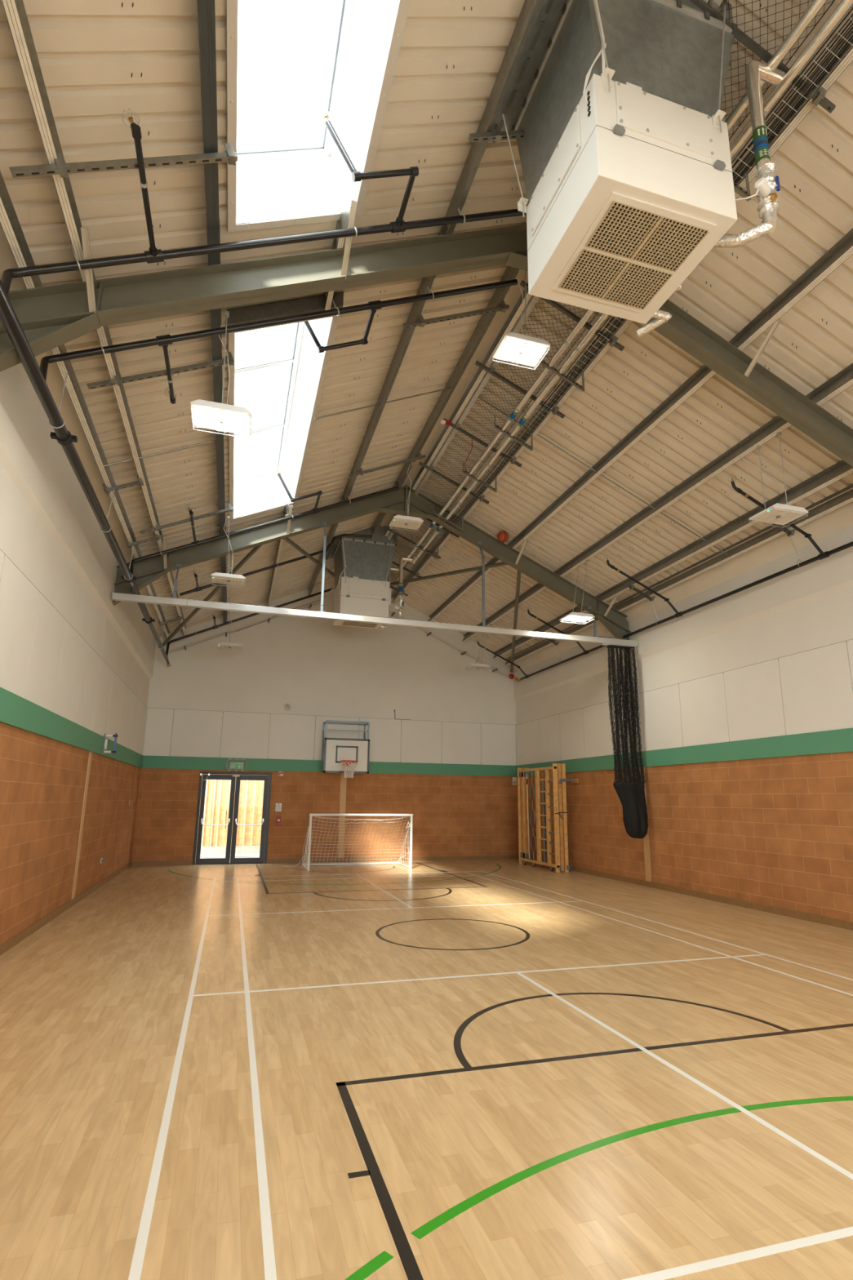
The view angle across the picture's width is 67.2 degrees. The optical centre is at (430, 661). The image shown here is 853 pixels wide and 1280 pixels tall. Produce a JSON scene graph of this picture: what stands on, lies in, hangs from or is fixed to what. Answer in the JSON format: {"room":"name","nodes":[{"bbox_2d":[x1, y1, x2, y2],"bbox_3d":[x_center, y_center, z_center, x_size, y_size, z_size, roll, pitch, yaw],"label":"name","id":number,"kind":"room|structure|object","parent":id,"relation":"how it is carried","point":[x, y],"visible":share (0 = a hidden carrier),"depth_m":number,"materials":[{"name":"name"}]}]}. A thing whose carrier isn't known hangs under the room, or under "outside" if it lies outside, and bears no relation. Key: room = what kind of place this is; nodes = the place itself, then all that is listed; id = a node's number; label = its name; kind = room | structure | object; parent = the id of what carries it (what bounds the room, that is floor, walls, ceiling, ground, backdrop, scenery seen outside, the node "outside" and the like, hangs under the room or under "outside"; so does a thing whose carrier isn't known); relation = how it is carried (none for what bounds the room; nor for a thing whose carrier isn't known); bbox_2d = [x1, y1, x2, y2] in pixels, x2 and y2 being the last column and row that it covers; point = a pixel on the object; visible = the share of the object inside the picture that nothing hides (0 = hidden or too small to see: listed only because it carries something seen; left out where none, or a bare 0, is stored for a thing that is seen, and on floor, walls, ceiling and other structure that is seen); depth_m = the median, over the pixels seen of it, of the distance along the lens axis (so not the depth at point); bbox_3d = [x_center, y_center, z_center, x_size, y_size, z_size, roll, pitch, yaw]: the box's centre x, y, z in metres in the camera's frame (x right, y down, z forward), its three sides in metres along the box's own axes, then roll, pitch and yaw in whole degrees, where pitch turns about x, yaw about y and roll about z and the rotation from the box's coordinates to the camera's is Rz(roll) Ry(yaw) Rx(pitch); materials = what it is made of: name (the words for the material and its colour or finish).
{"room":"sports hall","nodes":[
{"label":"sports hall","id":0,"kind":"room"},
{"bbox_2d":[0,363,155,944],"bbox_3d":[-4.625,0.224,7.380,0.305,5.875,19.567,4,-13,-16],"label":"wall","id":1,"kind":"structure","parent":0,"point":[58,567],"depth_m":8.04,"materials":[{"name":"grey"}]},
{"bbox_2d":[0,861,131,955],"bbox_3d":[-4.551,3.050,6.797,0.016,0.105,19.051,4,-13,-16],"label":"baseboard","id":2,"kind":"structure","parent":1,"relation":"attached to","point":[4,947],"depth_m":8.78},
{"bbox_2d":[0,687,142,768],"bbox_3d":[-4.518,0.639,7.309,0.030,0.315,19.037,4,-13,-16],"label":"trim","id":3,"kind":"structure","parent":1,"relation":"attached to","point":[16,711],"depth_m":8.08,"materials":[{"name":"green"}]},
{"bbox_2d":[71,751,92,899],"bbox_3d":[-5.508,2.553,10.156,0.012,2.255,0.170,4,-13,-16],"label":"trim","id":4,"kind":"structure","parent":1,"relation":"attached to","point":[90,752],"depth_m":10.13,"materials":[{"name":"brown"}]},
{"bbox_2d":[0,280,172,666],"bbox_3d":[-4.514,-1.790,9.266,0.268,0.736,15.740,4,-13,-16],"label":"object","id":5,"kind":"object","parent":1,"relation":"attached to","point":[8,317],"visible":1,"depth_m":6.21,"materials":[{"name":"black"}]},
{"bbox_2d":[165,588,332,655],"bbox_3d":[-4.670,-1.184,16.966,4.194,2.344,0.998,4,-13,-16],"label":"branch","id":6,"kind":"object","parent":5,"relation":"on","point":[215,626],"visible":0.83,"depth_m":17.14,"materials":[{"name":"black"}]},
{"bbox_2d":[0,108,526,296],"bbox_3d":[-0.963,-3.704,5.185,4.408,2.414,1.148,4,-13,-16],"label":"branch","id":7,"kind":"object","parent":5,"relation":"on","point":[153,255],"visible":0.98,"depth_m":5.35,"materials":[{"name":"black"}]},
{"bbox_2d":[128,467,399,574],"bbox_3d":[-2.666,-2.512,11.102,4.658,2.527,1.388,4,-13,-16],"label":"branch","id":8,"kind":"object","parent":5,"relation":"on","point":[315,509],"visible":0.96,"depth_m":11.37,"materials":[{"name":"black"}]},
{"bbox_2d":[39,279,518,404],"bbox_3d":[-1.363,-3.383,7.083,4.758,2.573,1.322,4,-13,-16],"label":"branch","id":9,"kind":"object","parent":5,"relation":"on","point":[165,340],"visible":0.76,"depth_m":6.67,"materials":[{"name":"black"}]},
{"bbox_2d":[80,227,96,313],"bbox_3d":[-2.747,-3.125,5.162,0.050,0.378,0.554,4,-13,-16],"label":"stay","id":10,"kind":"object","parent":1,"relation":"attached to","point":[85,232],"visible":1,"depth_m":5.16,"materials":[{"name":"beige"}]},
{"bbox_2d":[101,616,109,660],"bbox_3d":[-5.499,-0.320,10.899,0.045,3.045,0.290,4,-13,-16],"label":"trim","id":11,"kind":"structure","parent":1,"relation":"attached to","point":[107,623],"depth_m":10.90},
{"bbox_2d":[102,733,118,755],"bbox_3d":[-5.639,1.446,11.330,0.210,0.380,0.184,4,-13,-16],"label":"wall bracket","id":12,"kind":"object","parent":1,"relation":"attached to","point":[105,740],"visible":1,"depth_m":11.31,"materials":[{"name":"white"}]},
{"bbox_2d":[158,544,262,647],"bbox_3d":[-5.048,-1.408,14.490,0.090,1.134,6.433,10,-15,-38],"label":"tube","id":13,"kind":"object","parent":1,"relation":"attached to","point":[254,549],"visible":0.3,"depth_m":14.19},
{"bbox_2d":[341,200,357,279],"bbox_3d":[-0.757,-3.900,5.944,0.050,0.378,0.554,4,-13,-16],"label":"stay","id":14,"kind":"object","parent":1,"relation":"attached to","point":[353,211],"visible":1,"depth_m":5.95,"materials":[{"name":"beige"}]},
{"bbox_2d":[111,484,631,639],"bbox_3d":[-0.549,-2.054,12.793,10.342,3.140,0.200,4,-13,-16],"label":"roof beam","id":15,"kind":"structure","parent":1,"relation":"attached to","point":[147,571],"depth_m":12.89,"materials":[{"name":"metal"}]},
{"bbox_2d":[266,499,289,606],"bbox_3d":[-3.569,-2.242,14.848,0.086,0.228,6.632,4,-13,-16],"label":"purlin","id":16,"kind":"object","parent":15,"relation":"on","point":[286,513],"visible":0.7,"depth_m":14.42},
{"bbox_2d":[111,521,639,649],"bbox_3d":[-0.482,-1.600,12.520,10.205,2.059,0.330,4,-13,-16],"label":"track","id":17,"kind":"object","parent":15,"relation":"hanging from","point":[604,641],"visible":1,"depth_m":12.01,"materials":[{"name":"silver metal"}]},
{"bbox_2d":[606,644,648,838],"bbox_3d":[4.027,1.575,13.108,0.723,3.918,0.312,4,-12,-14],"label":"net","id":18,"kind":"object","parent":17,"relation":"hanging from","point":[631,793],"visible":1,"depth_m":13.09,"materials":[{"name":"black fabric"}]},
{"bbox_2d":[497,530,508,542],"bbox_3d":[1.504,-2.598,13.305,0.248,0.248,0.248,4,-13,-16],"label":"basketball","id":19,"kind":"object","parent":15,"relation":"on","point":[503,535],"visible":1,"depth_m":13.22,"materials":[{"name":"brown"}]},
{"bbox_2d":[0,224,852,466],"bbox_3d":[1.313,-3.319,6.801,10.342,3.140,0.200,4,-13,-16],"label":"roof beam","id":20,"kind":"structure","parent":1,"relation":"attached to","point":[50,317],"depth_m":6.16,"materials":[{"name":"metal"}]},
{"bbox_2d":[0,171,170,640],"bbox_3d":[-4.151,-2.537,8.110,0.086,0.228,19.027,4,-13,-16],"label":"purlin","id":21,"kind":"object","parent":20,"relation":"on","point":[9,221],"visible":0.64,"depth_m":6.64,"materials":[{"name":"metal"}]},
{"bbox_2d":[1,0,186,635],"bbox_3d":[-3.776,-2.683,8.257,0.086,0.228,19.027,4,-13,-16],"label":"purlin","id":22,"kind":"object","parent":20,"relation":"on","point":[15,10],"visible":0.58,"depth_m":4.54,"materials":[{"name":"metal"}]},
{"bbox_2d":[8,142,237,178],"bbox_3d":[-2.126,-3.550,4.553,1.417,0.721,0.071,4,-13,-16],"label":"strut","id":23,"kind":"object","parent":22,"relation":"attached to","point":[60,168],"visible":0.98,"depth_m":4.51,"materials":[{"name":"black"}]},
{"bbox_2d":[102,475,143,493],"bbox_3d":[-4.126,-2.385,8.632,0.493,0.304,0.071,4,-13,-16],"label":"strut","id":24,"kind":"object","parent":22,"relation":"attached to","point":[140,482],"visible":1,"depth_m":8.61,"materials":[{"name":"black"}]},
{"bbox_2d":[125,533,161,547],"bbox_3d":[-4.683,-1.991,10.496,0.535,0.304,0.071,4,-13,-16],"label":"strut","id":25,"kind":"object","parent":22,"relation":"attached to","point":[156,537],"visible":1,"depth_m":10.48,"materials":[{"name":"black"}]},
{"bbox_2d":[86,351,234,389],"bbox_3d":[-2.821,-3.080,6.791,1.395,0.716,0.071,4,-13,-16],"label":"strut","id":26,"kind":"object","parent":22,"relation":"attached to","point":[119,380],"visible":0.96,"depth_m":6.75,"materials":[{"name":"black"}]},
{"bbox_2d":[138,440,215,458],"bbox_3d":[-3.311,-2.833,8.525,1.009,0.475,0.022,4,-13,-16],"label":"rod","id":27,"kind":"object","parent":22,"relation":"attached to","point":[214,441],"visible":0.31,"depth_m":8.50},
{"bbox_2d":[139,503,234,534],"bbox_3d":[-3.930,-2.320,10.415,1.387,0.707,0.071,4,-13,-16],"label":"strut","id":28,"kind":"object","parent":22,"relation":"attached to","point":[230,508],"visible":0.98,"depth_m":10.38,"materials":[{"name":"black"}]},
{"bbox_2d":[196,0,227,622],"bbox_3d":[-2.822,-3.051,8.631,0.103,0.243,19.027,4,-13,-16],"label":"purlin","id":29,"kind":"object","parent":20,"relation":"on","point":[206,8],"visible":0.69,"depth_m":4.97,"materials":[{"name":"grey metal"}]},
{"bbox_2d":[190,311,251,439],"bbox_3d":[-2.036,-2.889,6.391,0.556,1.155,0.397,4,-13,-16],"label":"lamp","id":30,"kind":"object","parent":29,"relation":"hanging from","point":[217,416],"visible":1,"depth_m":6.24,"materials":[{"name":"white"}]},
{"bbox_2d":[211,515,245,587],"bbox_3d":[-3.428,-1.907,11.039,0.556,1.155,0.397,4,-13,-16],"label":"lamp","id":31,"kind":"object","parent":29,"relation":"hanging from","point":[218,578],"visible":1,"depth_m":10.86,"materials":[{"name":"white"}]},
{"bbox_2d":[217,597,242,651],"bbox_3d":[-4.808,-0.922,15.540,0.556,1.225,0.397,4,-13,-16],"label":"lamp","id":32,"kind":"object","parent":29,"relation":"hanging from","point":[220,645],"visible":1,"depth_m":15.33,"materials":[{"name":"white"}]},
{"bbox_2d":[324,188,351,310],"bbox_3d":[-0.945,-4.024,6.401,0.086,0.228,1.385,4,-13,-16],"label":"purlin","id":33,"kind":"object","parent":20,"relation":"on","point":[344,210],"visible":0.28,"depth_m":6.04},
{"bbox_2d":[225,291,343,326],"bbox_3d":[-1.534,-3.749,6.835,1.190,0.722,0.080,4,-13,-16],"label":"trimmer","id":34,"kind":"object","parent":33,"relation":"attached to","point":[277,309],"visible":0.71,"depth_m":6.78},
{"bbox_2d":[307,0,544,595],"bbox_3d":[-0.700,-3.882,9.466,0.086,0.228,19.027,4,-13,-16],"label":"purlin","id":35,"kind":"object","parent":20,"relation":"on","point":[530,11],"visible":0.74,"depth_m":6.11,"materials":[{"name":"metal"}]},
{"bbox_2d":[179,533,372,595],"bbox_3d":[-3.192,-2.256,13.833,4.065,1.902,0.948,4,-13,-16],"label":"pipe","id":36,"kind":"object","parent":35,"relation":"hanging from","point":[197,588],"visible":0.96,"depth_m":14.18,"materials":[{"name":"black"}]},
{"bbox_2d":[314,403,381,419],"bbox_3d":[-1.184,-3.661,9.361,0.985,0.464,0.022,4,-13,-16],"label":"rod","id":37,"kind":"object","parent":35,"relation":"attached to","point":[378,403],"visible":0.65,"depth_m":9.35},
{"bbox_2d":[348,452,426,477],"bbox_3d":[-0.767,-3.547,11.582,1.407,0.694,0.071,4,-13,-16],"label":"strut","id":38,"kind":"object","parent":35,"relation":"attached to","point":[420,456],"visible":0.99,"depth_m":11.55,"materials":[{"name":"black"}]},
{"bbox_2d":[402,300,510,328],"bbox_3d":[0.339,-4.307,7.973,1.397,0.698,0.071,4,-13,-16],"label":"strut","id":39,"kind":"object","parent":35,"relation":"attached to","point":[421,322],"visible":1,"depth_m":7.94,"materials":[{"name":"black"}]},
{"bbox_2d":[468,124,524,143],"bbox_3d":[0.854,-4.689,5.703,1.087,0.524,0.071,4,-13,-16],"label":"strut","id":40,"kind":"object","parent":35,"relation":"attached to","point":[499,135],"visible":0.6,"depth_m":5.57,"materials":[{"name":"black"}]},
{"bbox_2d":[372,266,519,535],"bbox_3d":[0.339,-4.286,9.874,0.086,0.228,19.027,4,-13,-16],"label":"purlin","id":41,"kind":"object","parent":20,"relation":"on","point":[510,273],"visible":0.42,"depth_m":9.63,"materials":[{"name":"metal"}]},
{"bbox_2d":[389,461,423,531],"bbox_3d":[-0.442,-3.116,11.955,0.556,1.242,0.397,4,-13,-16],"label":"lamp","id":42,"kind":"object","parent":41,"relation":"hanging from","point":[398,521],"visible":1,"depth_m":11.78,"materials":[{"name":"white"}]},
{"bbox_2d":[492,269,551,369],"bbox_3d":[1.044,-4.105,7.487,0.556,1.195,0.397,4,-13,-16],"label":"lamp","id":43,"kind":"object","parent":41,"relation":"hanging from","point":[514,348],"visible":0.94,"depth_m":7.34,"materials":[{"name":"white"}]},
{"bbox_2d":[385,0,709,537],"bbox_3d":[0.643,-4.264,9.964,0.086,0.228,19.027,4,-13,-16],"label":"purlin","id":44,"kind":"object","parent":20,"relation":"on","point":[516,312],"visible":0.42,"depth_m":9.92,"materials":[{"name":"metal"}]},
{"bbox_2d":[392,28,852,604],"bbox_3d":[1.672,-3.707,10.166,0.086,0.228,19.027,4,-13,-16],"label":"purlin","id":45,"kind":"object","parent":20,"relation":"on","point":[847,59],"visible":0.53,"depth_m":6.13,"materials":[{"name":"metal"}]},
{"bbox_2d":[382,525,440,559],"bbox_3d":[-0.423,-2.783,14.946,1.407,0.637,0.071,4,-13,-16],"label":"strut","id":46,"kind":"object","parent":45,"relation":"attached to","point":[393,531],"visible":0.56,"depth_m":14.88,"materials":[{"name":"black"}]},
{"bbox_2d":[418,461,489,504],"bbox_3d":[0.453,-3.378,12.128,1.407,0.637,0.071,4,-13,-16],"label":"strut","id":47,"kind":"object","parent":45,"relation":"attached to","point":[481,498],"visible":0.9,"depth_m":12.09,"materials":[{"name":"black"}]},
{"bbox_2d":[462,461,497,492],"bbox_3d":[0.882,-3.306,11.455,0.646,0.494,0.041,4,-13,-16],"label":"bracket","id":48,"kind":"object","parent":45,"relation":"attached to","point":[464,472],"visible":1,"depth_m":11.44,"materials":[{"name":"black"}]},
{"bbox_2d":[444,417,521,466],"bbox_3d":[0.877,-3.666,10.761,1.407,0.637,0.071,4,-13,-16],"label":"strut","id":49,"kind":"object","parent":45,"relation":"attached to","point":[513,461],"visible":0.87,"depth_m":10.73,"materials":[{"name":"black"}]},
{"bbox_2d":[493,414,533,450],"bbox_3d":[1.310,-3.597,10.079,0.646,0.494,0.041,4,-13,-16],"label":"bracket","id":50,"kind":"object","parent":45,"relation":"attached to","point":[498,428],"visible":1,"depth_m":10.06,"materials":[{"name":"black"}]},
{"bbox_2d":[475,360,564,418],"bbox_3d":[1.314,-3.963,9.357,1.407,0.637,0.071,4,-13,-16],"label":"strut","id":51,"kind":"object","parent":45,"relation":"attached to","point":[555,411],"visible":0.89,"depth_m":9.32,"materials":[{"name":"black"}]},
{"bbox_2d":[539,359,584,391],"bbox_3d":[1.769,-3.909,8.600,0.646,0.494,0.041,4,-13,-16],"label":"bracket","id":52,"kind":"object","parent":45,"relation":"attached to","point":[544,363],"visible":0.94,"depth_m":8.58,"materials":[{"name":"black"}]},
{"bbox_2d":[520,280,624,351],"bbox_3d":[1.759,-4.265,7.925,1.407,0.637,0.071,4,-13,-16],"label":"strut","id":53,"kind":"object","parent":45,"relation":"attached to","point":[613,342],"visible":0.6,"depth_m":7.92,"materials":[{"name":"black"}]},
{"bbox_2d":[398,0,827,568],"bbox_3d":[1.574,-3.988,8.637,0.088,0.204,16.050,4,-13,-16],"label":"pipe","id":54,"kind":"object","parent":45,"relation":"attached to","point":[815,6],"visible":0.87,"depth_m":7.80,"materials":[{"name":"white"}]},
{"bbox_2d":[733,172,751,201],"bbox_3d":[2.627,-4.492,5.838,0.646,0.494,0.041,4,-13,-16],"label":"bracket","id":55,"kind":"object","parent":45,"relation":"attached to","point":[738,189],"visible":0.33,"depth_m":5.86,"materials":[{"name":"black"}]},
{"bbox_2d":[689,0,835,113],"bbox_3d":[2.631,-4.858,5.116,1.407,0.637,0.071,4,-13,-16],"label":"strut","id":56,"kind":"object","parent":45,"relation":"attached to","point":[818,98],"visible":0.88,"depth_m":5.10,"materials":[{"name":"black"}]},
{"bbox_3d":[3.485,-5.074,3.077,0.646,0.494,0.041,4,-13,-16],"label":"bracket","id":57,"kind":"object","parent":45,"relation":"attached to","visible":0},
{"bbox_2d":[412,0,852,563],"bbox_3d":[1.825,-3.984,8.319,0.088,0.204,15.310,4,-13,-16],"label":"pipe","id":58,"kind":"object","parent":57,"relation":"attached to","point":[844,6],"visible":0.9,"depth_m":5.55,"materials":[{"name":"white"}]},
{"bbox_2d":[428,228,852,622],"bbox_3d":[2.728,-3.135,10.373,0.086,0.228,19.027,4,-13,-16],"label":"purlin","id":59,"kind":"object","parent":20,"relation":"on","point":[842,250],"visible":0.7,"depth_m":8.41,"materials":[{"name":"metal"}]},
{"bbox_2d":[462,363,852,642],"bbox_3d":[3.766,-2.574,10.577,0.086,0.228,19.027,4,-13,-16],"label":"purlin","id":60,"kind":"object","parent":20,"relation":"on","point":[843,380],"visible":0.88,"depth_m":9.80,"materials":[{"name":"metal"}]},
{"bbox_2d":[466,623,491,671],"bbox_3d":[1.307,-0.420,17.346,0.608,1.245,0.418,4,-13,-16],"label":"lamp","id":61,"kind":"object","parent":60,"relation":"hanging from","point":[478,666],"visible":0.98,"depth_m":17.15,"materials":[{"name":"white"}]},
{"bbox_2d":[559,559,595,624],"bbox_3d":[2.867,-1.405,12.676,0.556,1.226,0.418,4,-13,-16],"label":"lamp","id":62,"kind":"object","parent":60,"relation":"hanging from","point":[573,616],"visible":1,"depth_m":12.50,"materials":[{"name":"white"}]},
{"bbox_2d":[748,431,808,527],"bbox_3d":[4.438,-2.372,8.305,0.556,1.136,0.418,4,-13,-16],"label":"lamp","id":63,"kind":"object","parent":60,"relation":"hanging from","point":[777,513],"visible":1,"depth_m":8.15,"materials":[{"name":"white"}]},
{"bbox_2d":[493,460,852,659],"bbox_3d":[4.718,-2.058,10.764,0.086,0.228,19.027,4,-13,-16],"label":"purlin","id":64,"kind":"object","parent":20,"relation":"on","point":[841,469],"visible":0.84,"depth_m":10.74,"materials":[{"name":"metal"}]},
{"bbox_2d":[505,484,852,666],"bbox_3d":[5.090,-1.857,10.838,0.086,0.228,19.027,4,-13,-16],"label":"purlin","id":65,"kind":"object","parent":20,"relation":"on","point":[846,498],"visible":0.85,"depth_m":11.11,"materials":[{"name":"metal"}]},
{"bbox_2d":[449,439,522,524],"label":"basket","id":66,"kind":"object","parent":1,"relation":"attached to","point":[466,508],"depth_m":11.43,"materials":[{"name":"grey metal"}]},
{"bbox_2d":[515,377,572,441],"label":"cable tray","id":67,"kind":"object","parent":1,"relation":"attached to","point":[564,388],"depth_m":9.38,"materials":[{"name":"grey metal"}]},
{"bbox_2d":[564,315,626,381],"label":"cable tray","id":68,"kind":"object","parent":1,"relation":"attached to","point":[610,322],"depth_m":8.08,"materials":[{"name":"grey metal"}]},
{"bbox_2d":[731,135,755,184],"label":"cable tray","id":69,"kind":"object","parent":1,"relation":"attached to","point":[750,144],"depth_m":5.73,"materials":[{"name":"grey metal"}]},
{"bbox_2d":[744,320,780,377],"bbox_3d":[3.729,-3.521,7.258,0.050,0.378,0.554,4,-13,-16],"label":"stay","id":70,"kind":"object","parent":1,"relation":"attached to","point":[776,323],"visible":1,"depth_m":7.24,"materials":[{"name":"beige"}]},
{"bbox_2d":[764,7,852,146],"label":"cable tray","id":71,"kind":"object","parent":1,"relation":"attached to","point":[809,78],"depth_m":5.06,"materials":[{"name":"grey metal"}]},
{"bbox_2d":[131,580,518,864],"bbox_3d":[-2.380,1.267,18.167,10.842,8.400,0.264,4,-13,-16],"label":"wall","id":72,"kind":"structure","parent":0,"point":[211,702],"depth_m":17.89,"materials":[{"name":"grey"}]},
{"bbox_2d":[192,771,271,864],"bbox_3d":[-5.094,4.021,16.605,1.807,2.305,0.295,5,-13,-20],"label":"door","id":73,"kind":"structure","parent":72,"relation":"in","point":[235,777],"depth_m":16.60,"materials":[{"name":"black"}]},
{"bbox_2d":[226,758,246,771],"bbox_3d":[-5.077,2.691,16.816,0.507,0.317,0.102,4,-13,-16],"label":"exit sign","id":74,"kind":"object","parent":72,"relation":"attached to","point":[235,765],"visible":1,"depth_m":16.80,"materials":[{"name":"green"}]},
{"bbox_2d":[168,600,320,653],"bbox_3d":[-5.031,-0.980,17.510,4.027,1.867,0.340,4,-13,-16],"label":"basket","id":75,"kind":"object","parent":72,"relation":"attached to","point":[308,606],"visible":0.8,"depth_m":17.43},
{"bbox_2d":[283,537,334,577],"bbox_3d":[-2.654,-2.341,15.430,0.090,1.108,6.411,0,-12,5],"label":"tube","id":76,"kind":"object","parent":72,"relation":"attached to","point":[287,540],"visible":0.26,"depth_m":14.19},
{"bbox_2d":[131,854,518,866],"bbox_3d":[-2.385,5.297,17.180,10.342,0.105,0.016,4,-13,-16],"label":"baseboard","id":77,"kind":"structure","parent":72,"relation":"attached to","point":[465,857],"depth_m":17.29,"materials":[{"name":"wood"}]},
{"bbox_2d":[142,755,516,776],"bbox_3d":[-2.358,2.886,17.690,10.342,0.315,0.030,4,-13,-16],"label":"trim","id":78,"kind":"structure","parent":72,"relation":"attached to","point":[148,762],"depth_m":17.38,"materials":[{"name":"green"}]},
{"bbox_2d":[337,773,346,857],"bbox_3d":[-2.389,4.143,17.425,0.165,2.255,0.012,4,-13,-16],"label":"trim","id":79,"kind":"structure","parent":72,"relation":"attached to","point":[343,780],"depth_m":17.43,"materials":[{"name":"brown"}]},
{"bbox_2d":[320,720,369,777],"bbox_3d":[-2.227,2.334,17.191,1.222,1.532,1.254,4,-13,-16],"label":"goal","id":80,"kind":"object","parent":72,"relation":"attached to","point":[341,755],"visible":1,"depth_m":17.19,"materials":[{"name":"white"}]},
{"bbox_2d":[390,561,507,586],"bbox_3d":[-0.081,-2.125,16.184,0.090,1.046,6.360,10,-15,-36],"label":"tube","id":81,"kind":"object","parent":72,"relation":"attached to","point":[498,564],"visible":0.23,"depth_m":15.31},
{"bbox_2d":[0,858,852,1279],"bbox_3d":[0.414,3.505,8.146,10.742,0.121,19.267,4,-13,-16],"label":"floor","id":82,"kind":"structure","parent":0,"point":[503,1068],"depth_m":3.88,"materials":[{"name":"brown wood"}]},
{"bbox_2d":[283,813,413,871],"bbox_3d":[-2.050,4.427,15.964,3.026,1.305,1.243,4,-13,-16],"label":"goal","id":83,"kind":"object","parent":82,"relation":"on","point":[308,864],"visible":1,"depth_m":15.90,"materials":[{"name":"white paint"}]},
{"bbox_2d":[517,763,578,872],"bbox_3d":[2.994,3.952,16.487,0.636,2.555,2.250,4,-13,-16],"label":"climbing frame","id":84,"kind":"object","parent":82,"relation":"on","point":[557,839],"visible":1,"depth_m":16.10,"materials":[{"name":"brown wood"}]},
{"bbox_2d":[0,0,852,673],"bbox_3d":[0.455,-3.241,9.689,11.342,2.780,19.667,4,-13,-16],"label":"ceiling","id":85,"kind":"structure","parent":0,"point":[99,60],"depth_m":7.54,"materials":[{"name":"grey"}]},
{"bbox_2d":[227,315,339,521],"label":"shaft","id":86,"kind":"structure","parent":85,"relation":"attached to","point":[264,491],"depth_m":9.77,"materials":[{"name":"white"}]},
{"bbox_2d":[226,0,410,232],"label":"shaft","id":87,"kind":"structure","parent":85,"relation":"attached to","point":[268,187],"depth_m":5.58,"materials":[{"name":"white"}]},
{"bbox_2d":[324,525,413,631],"bbox_3d":[-1.583,-2.040,15.686,2.070,2.352,1.469,4,-13,-16],"label":"ventilation unit","id":88,"kind":"object","parent":85,"relation":"hanging from","point":[362,568],"visible":0.88,"depth_m":15.13,"materials":[{"name":"white"}]},
{"bbox_2d":[488,0,785,337],"bbox_3d":[1.634,-4.225,5.333,2.070,2.352,1.469,4,-13,-16],"label":"ventilation unit","id":89,"kind":"object","parent":85,"relation":"hanging from","point":[624,149],"visible":0.96,"depth_m":4.83,"materials":[{"name":"white"}]},
{"bbox_2d":[551,191,716,313],"bbox_3d":[1.556,-3.154,5.026,0.871,0.014,0.910,4,-13,-16],"label":"grille","id":90,"kind":"object","parent":89,"relation":"attached to","point":[633,247],"depth_m":4.95,"materials":[{"name":"beige"}]},
{"bbox_2d":[475,474,852,681],"bbox_3d":[4.145,-1.508,11.720,1.601,1.076,15.407,4,-13,-16],"label":"sprinkler","id":91,"kind":"object","parent":85,"relation":"hanging from","point":[823,555],"visible":0.97,"depth_m":11.44,"materials":[{"name":"black"}]},
{"bbox_2d":[403,527,450,588],"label":"basket","id":92,"kind":"object","parent":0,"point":[445,533],"depth_m":15.08,"materials":[{"name":"black metal"}]},
{"bbox_2d":[513,525,852,921],"bbox_3d":[5.455,0.954,10.358,0.305,5.900,19.567,4,-13,-16],"label":"wall","id":93,"kind":"structure","parent":0,"point":[773,657],"depth_m":10.95,"materials":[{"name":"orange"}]},
{"bbox_2d":[510,570,520,672],"bbox_3d":[2.190,-0.896,16.631,0.090,1.130,6.429,-1,-12,5],"label":"tube","id":94,"kind":"object","parent":93,"relation":"attached to","point":[518,575],"visible":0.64,"depth_m":15.87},
{"bbox_2d":[639,766,651,881],"bbox_3d":[4.374,3.280,13.074,0.012,2.255,0.170,4,-13,-16],"label":"trim","id":95,"kind":"structure","parent":93,"relation":"attached to","point":[646,839],"depth_m":12.94,"materials":[{"name":"brown"}]},
{"bbox_2d":[516,728,852,776],"bbox_3d":[5.348,1.365,10.222,0.030,0.315,19.037,4,-13,-16],"label":"trim","id":96,"kind":"structure","parent":93,"relation":"attached to","point":[841,740],"depth_m":10.85,"materials":[{"name":"green"}]},
{"bbox_2d":[518,855,852,930],"bbox_3d":[5.327,3.777,9.714,0.016,0.105,19.051,4,-13,-16],"label":"baseboard","id":97,"kind":"structure","parent":93,"relation":"attached to","point":[844,924],"depth_m":10.69,"materials":[{"name":"wood"}]},
{"bbox_3d":[3.068,-5.154,3.712,1.407,0.637,0.071,4,-13,-16],"label":"strut","id":98,"kind":"object","parent":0,"visible":0},
{"bbox_2d":[387,0,723,539],"bbox_3d":[0.699,-4.116,9.950,0.060,0.062,19.027,4,-13,-16],"label":"rail","id":99,"kind":"object","parent":98,"relation":"attached to","point":[534,300],"visible":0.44,"depth_m":9.95,"materials":[{"name":"metal"}]},
{"bbox_2d":[390,0,835,582],"bbox_3d":[1.035,-3.972,9.997,0.688,0.317,18.917,4,-13,-16],"label":"safety net","id":100,"kind":"object","parent":99,"relation":"hanging from","point":[833,2],"visible":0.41,"depth_m":9.17,"materials":[{"name":"black"}]},
{"label":"outside","id":101,"kind":"structure","parent":0,"visible":0},
{"bbox_3d":[-5.242,5.831,19.224,14.000,0.100,5.183,4,-13,-16],"label":"paving","id":102,"kind":"object","parent":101,"visible":0},
{"bbox_2d":[200,853,259,857],"bbox_3d":[-5.573,5.706,18.957,12.800,0.025,1.060,4,-13,-16],"label":"paving strip","id":103,"kind":"object","parent":102,"relation":"on","point":[237,855],"visible":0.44,"depth_m":18.73,"materials":[{"name":"concrete"}]},
{"bbox_2d":[200,845,260,853],"bbox_3d":[-5.782,5.749,19.657,12.800,0.230,0.390,4,-13,-16],"label":"kerb","id":104,"kind":"object","parent":102,"relation":"on","point":[239,849],"visible":0.23,"depth_m":19.36,"materials":[{"name":"concrete"}]},
{"bbox_2d":[200,773,268,846],"bbox_3d":[-5.825,4.106,19.926,12.239,3.124,0.090,4,-13,-16],"label":"fence","id":105,"kind":"object","parent":104,"relation":"on","point":[217,796],"visible":0.09,"depth_m":19.74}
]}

